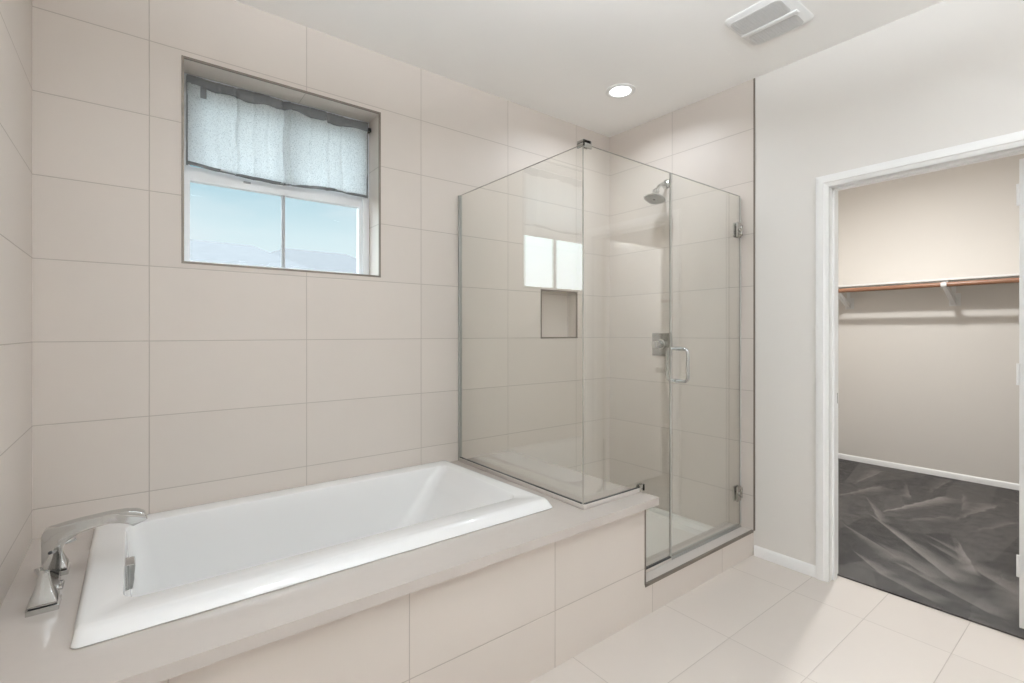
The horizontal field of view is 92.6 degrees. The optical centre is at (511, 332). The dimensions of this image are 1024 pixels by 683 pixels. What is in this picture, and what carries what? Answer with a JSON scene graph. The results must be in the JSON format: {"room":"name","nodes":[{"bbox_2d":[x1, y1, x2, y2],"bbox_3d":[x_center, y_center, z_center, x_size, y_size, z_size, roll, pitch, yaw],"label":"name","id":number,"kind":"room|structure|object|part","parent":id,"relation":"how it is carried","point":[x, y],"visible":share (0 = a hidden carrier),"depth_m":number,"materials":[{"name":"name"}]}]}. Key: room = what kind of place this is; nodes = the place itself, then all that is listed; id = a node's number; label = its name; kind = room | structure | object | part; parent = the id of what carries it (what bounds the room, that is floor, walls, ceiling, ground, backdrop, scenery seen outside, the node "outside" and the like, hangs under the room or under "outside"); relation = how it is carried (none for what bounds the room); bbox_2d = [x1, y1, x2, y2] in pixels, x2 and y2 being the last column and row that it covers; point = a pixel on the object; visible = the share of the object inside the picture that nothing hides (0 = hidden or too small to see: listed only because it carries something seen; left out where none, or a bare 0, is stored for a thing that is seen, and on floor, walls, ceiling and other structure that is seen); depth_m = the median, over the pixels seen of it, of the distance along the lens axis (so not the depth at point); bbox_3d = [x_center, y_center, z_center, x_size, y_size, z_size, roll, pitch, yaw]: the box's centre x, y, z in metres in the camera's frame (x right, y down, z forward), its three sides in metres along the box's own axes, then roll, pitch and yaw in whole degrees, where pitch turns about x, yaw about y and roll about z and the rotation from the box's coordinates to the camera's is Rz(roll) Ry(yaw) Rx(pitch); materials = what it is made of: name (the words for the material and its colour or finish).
{"room":"bathroom","nodes":[
{"label":"bathroom","id":0,"kind":"room"},
{"bbox_2d":[0,0,31,604],"bbox_3d":[-1.399,-0.041,1.240,0.126,2.820,1.190,0,0,-38],"label":"wall","id":1,"kind":"structure","parent":0,"point":[15,15],"depth_m":1.50,"materials":[{"name":"tile"}]},
{"bbox_2d":[32,0,609,539],"bbox_3d":[-0.548,-0.041,2.790,3.370,2.820,0.220,0,0,-38],"label":"wall","id":2,"kind":"structure","parent":0,"point":[160,382],"depth_m":2.27,"materials":[{"name":"tile"}]},
{"bbox_2d":[184,73,368,274],"bbox_3d":[-1.133,-0.716,2.423,0.851,0.848,0.065,0,0,-38],"label":"window","id":3,"kind":"structure","parent":2,"relation":"in","point":[197,175],"depth_m":2.41,"materials":[{"name":"white plastic"}]},
{"bbox_3d":[-1.140,-0.915,2.425,0.799,0.397,0.034,0,0,-38],"label":"sash","id":4,"kind":"part","parent":3,"relation":"part of","materials":[{"name":"white plastic"}]},
{"bbox_3d":[-1.135,-0.515,2.420,0.801,0.422,0.037,0,0,-38],"label":"sash","id":5,"kind":"part","parent":3,"relation":"part of","materials":[{"name":"white plastic"}]},
{"bbox_2d":[186,74,370,197],"bbox_3d":[-1.091,-0.919,2.383,0.826,0.409,0.037,0,0,-38],"label":"window curtain","id":6,"kind":"object","parent":3,"relation":"attached to","point":[247,134],"visible":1,"depth_m":2.34,"materials":[{"name":"fabric"}]},
{"bbox_2d":[181,55,380,277],"bbox_3d":[-1.025,-0.716,2.284,0.861,0.858,0.008,0,0,-38],"label":"trim","id":7,"kind":"structure","parent":2,"relation":"attached to","point":[182,56],"depth_m":2.16,"materials":[{"name":"metal"}]},
{"bbox_2d":[541,289,577,338],"bbox_3d":[0.322,-0.124,3.327,0.342,0.326,0.008,0,0,-38],"label":"trim","id":8,"kind":"structure","parent":2,"relation":"attached to","point":[541,289],"depth_m":3.36,"materials":[{"name":"metal"}]},
{"bbox_2d":[542,291,567,336],"bbox_3d":[0.266,-0.124,3.400,0.354,0.338,0.012,0,0,-38],"label":"wall","id":9,"kind":"structure","parent":0,"point":[554,304],"depth_m":3.42,"materials":[{"name":"tile"}]},
{"bbox_2d":[235,0,944,136],"bbox_3d":[1.838,-1.511,1.969,6.140,0.120,4.440,0,0,-38],"label":"ceiling","id":10,"kind":"structure","parent":0,"point":[559,59],"depth_m":2.43,"materials":[{"name":"paint"}]},
{"bbox_2d":[606,83,635,98],"bbox_3d":[0.651,-1.448,2.937,0.176,0.008,0.176,0,0,-38],"label":"recessed light","id":11,"kind":"object","parent":10,"relation":"in","point":[623,90],"visible":1,"depth_m":2.93,"materials":[{"name":"white plastic"}]},
{"bbox_2d":[725,0,813,44],"bbox_3d":[1.190,-1.442,2.268,0.316,0.021,0.283,0,0,-38],"label":"exhaust fan","id":12,"kind":"object","parent":10,"relation":"attached to","point":[763,21],"visible":1,"depth_m":2.25,"materials":[{"name":"white plastic"}]},
{"bbox_2d":[731,0,789,33],"bbox_3d":[1.131,-1.437,2.235,0.127,0.004,0.226,0,0,-38],"label":"grille","id":13,"kind":"object","parent":12,"relation":"attached to","point":[770,12],"depth_m":2.23,"materials":[{"name":"white plastic"}]},
{"bbox_2d":[749,15,803,43],"bbox_3d":[1.252,-1.437,2.323,0.103,0.004,0.222,0,0,-38],"label":"grille","id":14,"kind":"object","parent":12,"relation":"attached to","point":[791,22],"depth_m":2.32,"materials":[{"name":"white plastic"}]},
{"bbox_2d":[529,555,1023,682],"bbox_3d":[0.754,1.319,1.067,3.320,0.100,4.100,0,0,-38],"label":"floor","id":15,"kind":"structure","parent":0,"point":[758,620],"depth_m":2.02,"materials":[{"name":"tile"}]},
{"bbox_2d":[0,451,658,682],"bbox_3d":[-0.527,0.954,1.972,2.150,0.629,1.099,0,0,-38],"label":"deck","id":16,"kind":"object","parent":15,"relation":"on","point":[513,601],"depth_m":1.53,"materials":[{"name":"tile"}]},
{"bbox_3d":[-1.275,0.651,1.324,0.056,0.017,0.016,0,0,32],"label":"lever","id":17,"kind":"part","parent":16,"relation":"part of","materials":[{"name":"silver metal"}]},
{"bbox_3d":[-1.261,0.689,1.319,0.066,0.099,0.082,0,0,-38],"label":"faucet handle","id":18,"kind":"part","parent":16,"relation":"part of","materials":[{"name":"silver metal"}]},
{"bbox_3d":[-1.256,0.680,1.313,0.060,0.081,0.060,0,0,-38],"label":"handle","id":19,"kind":"part","parent":16,"relation":"part of","materials":[{"name":"silver metal"}]},
{"bbox_3d":[-1.403,0.680,1.502,0.060,0.081,0.060,0,0,-38],"label":"handle","id":20,"kind":"part","parent":16,"relation":"part of","materials":[{"name":"silver metal"}]},
{"bbox_3d":[-1.397,0.689,1.508,0.083,0.099,0.066,0,0,-38],"label":"faucet handle","id":21,"kind":"part","parent":16,"relation":"part of","materials":[{"name":"silver metal"}]},
{"bbox_3d":[-1.390,0.651,1.520,0.016,0.017,0.056,0,0,37],"label":"lever","id":22,"kind":"part","parent":16,"relation":"part of","materials":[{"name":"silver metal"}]},
{"bbox_2d":[41,508,147,589],"bbox_3d":[-1.252,0.643,1.474,0.248,0.190,0.058,0,0,-38],"label":"tub spout","id":23,"kind":"object","parent":16,"relation":"on","point":[54,537],"visible":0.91,"depth_m":1.43,"materials":[{"name":"silver metal"}]},
{"bbox_3d":[-1.330,0.735,1.414,0.052,0.008,0.058,0,0,-38],"label":"spout","id":24,"kind":"part","parent":23,"relation":"part of","materials":[{"name":"silver metal"}]},
{"bbox_2d":[70,461,551,648],"bbox_3d":[-0.699,0.904,1.954,1.520,0.401,0.906,0,0,-38],"label":"bathtub","id":25,"kind":"object","parent":16,"relation":"in","point":[171,565],"visible":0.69,"depth_m":1.94,"materials":[{"name":"white ceramic"}]},
{"bbox_2d":[645,510,645,584],"bbox_3d":[0.594,0.951,2.189,0.008,0.356,0.009,0,0,-38],"label":"trim","id":26,"kind":"structure","parent":16,"relation":"attached to","point":[645,510],"depth_m":2.19,"materials":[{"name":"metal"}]},
{"bbox_2d":[646,507,713,557],"bbox_3d":[0.612,1.226,2.976,0.989,0.085,0.904,0,0,-38],"label":"shower pan","id":27,"kind":"object","parent":15,"relation":"on","point":[657,520],"visible":0.02,"depth_m":3.01,"materials":[{"name":"plastic"}]},
{"bbox_2d":[645,522,752,615],"bbox_3d":[0.938,1.199,2.555,0.990,0.140,0.161,0,0,-38],"label":"shower curb","id":28,"kind":"object","parent":15,"relation":"on","point":[662,592],"visible":0.67,"depth_m":2.47,"materials":[{"name":"tile"}]},
{"bbox_2d":[458,139,742,572],"bbox_3d":[0.530,0.159,2.815,1.316,1.938,1.058,0,0,-38],"label":"shower enclosure","id":29,"kind":"object","parent":28,"relation":"on","point":[584,143],"visible":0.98,"depth_m":2.44,"materials":[{"name":"clear glass"}]},
{"bbox_3d":[-0.003,-0.036,2.447,0.008,1.514,0.984,0,0,-38],"label":"panel","id":30,"kind":"part","parent":29,"relation":"part of","materials":[{"name":"clear glass"}]},
{"bbox_3d":[0.540,0.159,2.239,0.614,1.904,0.008,0,0,-38],"label":"panel","id":31,"kind":"part","parent":29,"relation":"part of","materials":[{"name":"clear glass"}]},
{"bbox_3d":[0.833,0.162,2.466,0.022,0.184,0.135,0,0,-38],"label":"door handle","id":32,"kind":"part","parent":29,"relation":"part of","materials":[{"name":"silver metal"}]},
{"bbox_3d":[1.056,0.159,2.638,0.674,1.904,0.008,0,0,-38],"label":"door","id":33,"kind":"part","parent":29,"relation":"part of","materials":[{"name":"clear glass"}]},
{"bbox_2d":[645,530,753,587],"bbox_3d":[0.984,1.132,2.493,0.989,0.014,0.012,0,0,-38],"label":"trim","id":34,"kind":"structure","parent":28,"relation":"attached to","point":[696,559],"depth_m":2.43,"materials":[{"name":"metal"}]},
{"bbox_2d":[610,0,1023,565],"bbox_3d":[2.029,-0.041,2.053,0.120,2.820,4.100,0,0,-38],"label":"wall","id":35,"kind":"structure","parent":0,"point":[947,73],"depth_m":2.77,"materials":[{"name":"paint"}]},
{"bbox_2d":[643,180,668,203],"bbox_3d":[0.950,-0.934,3.209,0.174,0.164,0.128,0,0,-38],"label":"shower","id":36,"kind":"object","parent":35,"relation":"attached to","point":[655,197],"visible":0.99,"depth_m":3.19,"materials":[{"name":"silver metal"}]},
{"bbox_3d":[0.982,-0.960,3.225,0.104,0.074,0.022,0,0,-29],"label":"shower arm","id":37,"kind":"part","parent":36,"relation":"part of","materials":[{"name":"silver metal"}]},
{"bbox_2d":[651,333,668,355],"bbox_3d":[0.970,0.078,3.246,0.094,0.151,0.149,0,0,-38],"label":"shower valve","id":38,"kind":"object","parent":35,"relation":"attached to","point":[660,341],"visible":0.95,"depth_m":3.25,"materials":[{"name":"silver metal"}]},
{"bbox_3d":[0.954,0.077,3.235,0.054,0.056,0.056,0,0,-38],"label":"knob","id":39,"kind":"part","parent":38,"relation":"part of","materials":[{"name":"silver metal"}]},
{"bbox_3d":[0.986,0.077,3.260,0.028,0.072,0.072,0,0,-38],"label":"valve stem","id":40,"kind":"part","parent":38,"relation":"part of","materials":[{"name":"silver metal"}]},
{"bbox_2d":[753,78,754,530],"bbox_3d":[1.383,-0.161,2.792,0.008,2.580,0.009,0,0,-38],"label":"trim","id":41,"kind":"structure","parent":35,"relation":"attached to","point":[754,78],"depth_m":2.79,"materials":[{"name":"metal"}]},
{"bbox_2d":[754,545,815,577],"bbox_3d":[1.478,1.240,2.662,0.012,0.058,0.320,0,0,-38],"label":"baseboard","id":42,"kind":"structure","parent":35,"relation":"attached to","point":[777,558],"depth_m":2.65,"materials":[{"name":"white paint"}]},
{"bbox_2d":[816,130,1023,581],"bbox_3d":[1.875,0.234,2.240,0.137,2.070,0.830,0,0,-38],"label":"door frame","id":43,"kind":"structure","parent":35,"relation":"attached to","point":[1016,139],"depth_m":2.50,"materials":[{"name":"white paint"}]},
{"bbox_2d":[1016,158,1023,628],"bbox_3d":[2.377,0.254,2.264,0.697,1.960,0.101,0,0,-38],"label":"door","id":44,"kind":"structure","parent":35,"relation":"in","point":[1019,187],"depth_m":2.04,"materials":[{"name":"white paint"}]},
{"bbox_2d":[837,458,1023,639],"bbox_3d":[3.042,1.315,3.028,2.700,0.108,3.160,0,0,-38],"label":"floor","id":45,"kind":"structure","parent":0,"point":[950,546],"depth_m":2.98,"materials":[{"name":"grey carpet"}]},
{"bbox_2d":[838,154,1023,483],"bbox_3d":[4.157,-0.041,3.891,0.120,2.820,3.400,0,0,-38],"label":"wall","id":46,"kind":"structure","parent":0,"point":[924,381],"depth_m":4.33,"materials":[{"name":"paint"}]},
{"bbox_2d":[838,287,853,309],"bbox_3d":[3.200,-0.332,4.734,0.361,0.202,0.075,0,0,-38],"label":"shelf bracket","id":47,"kind":"object","parent":46,"relation":"attached to","point":[848,302],"visible":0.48,"depth_m":4.81,"materials":[{"name":"white plastic"}]},
{"bbox_3d":[3.341,-0.286,4.842,0.005,0.110,0.075,0,0,-38],"label":"wall plate","id":48,"kind":"part","parent":47,"relation":"part of","materials":[{"name":"white plastic"}]},
{"bbox_2d":[838,453,1018,489],"bbox_3d":[4.105,1.240,3.850,0.012,0.058,3.160,0,0,-38],"label":"baseboard","id":49,"kind":"structure","parent":46,"relation":"attached to","point":[1003,484],"depth_m":4.33,"materials":[{"name":"white paint"}]},
{"bbox_2d":[940,280,960,305],"bbox_3d":[3.681,-0.332,4.113,0.361,0.202,0.075,0,0,-38],"label":"shelf bracket","id":50,"kind":"object","parent":46,"relation":"attached to","point":[954,298],"visible":0.77,"depth_m":4.19,"materials":[{"name":"white plastic"}]},
{"bbox_2d":[838,278,1018,292],"bbox_3d":[3.846,-0.396,3.650,0.038,0.038,3.156,0,0,-38],"label":"closet rod","id":51,"kind":"object","parent":50,"relation":"on","point":[1004,280],"visible":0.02,"depth_m":4.08,"materials":[{"name":"brown wood"}]},
{"bbox_2d":[838,274,1018,287],"bbox_3d":[3.991,-0.441,3.762,0.299,0.016,3.158,0,0,-38],"label":"closet shelf","id":52,"kind":"object","parent":50,"relation":"on","point":[1004,275],"visible":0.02,"depth_m":4.14,"materials":[{"name":"wood"}]},
{"bbox_3d":[3.821,-0.286,4.222,0.005,0.110,0.075,0,0,-38],"label":"wall plate","id":53,"kind":"part","parent":50,"relation":"part of","materials":[{"name":"white plastic"}]},
{"label":"outside","id":54,"kind":"structure","parent":0,"visible":0},
{"bbox_3d":[-18.600,4.319,39.893,100.000,0.100,79.000,0,0,-38],"label":"ground","id":55,"kind":"structure","parent":54,"visible":0},
{"bbox_2d":[190,240,312,269],"bbox_3d":[-10.544,0.744,13.883,9.900,7.050,8.000,0,0,-38],"label":"mountain","id":56,"kind":"structure","parent":55,"relation":"on","point":[205,251],"depth_m":14.21,"materials":[{"name":"paint"}]},
{"bbox_2d":[270,248,356,272],"bbox_3d":[-11.365,-0.231,28.422,10.600,9.000,6.000,0,0,-38],"label":"mountain","id":57,"kind":"structure","parent":55,"relation":"on","point":[315,260],"depth_m":27.40,"materials":[{"name":"paint"}]}
]}

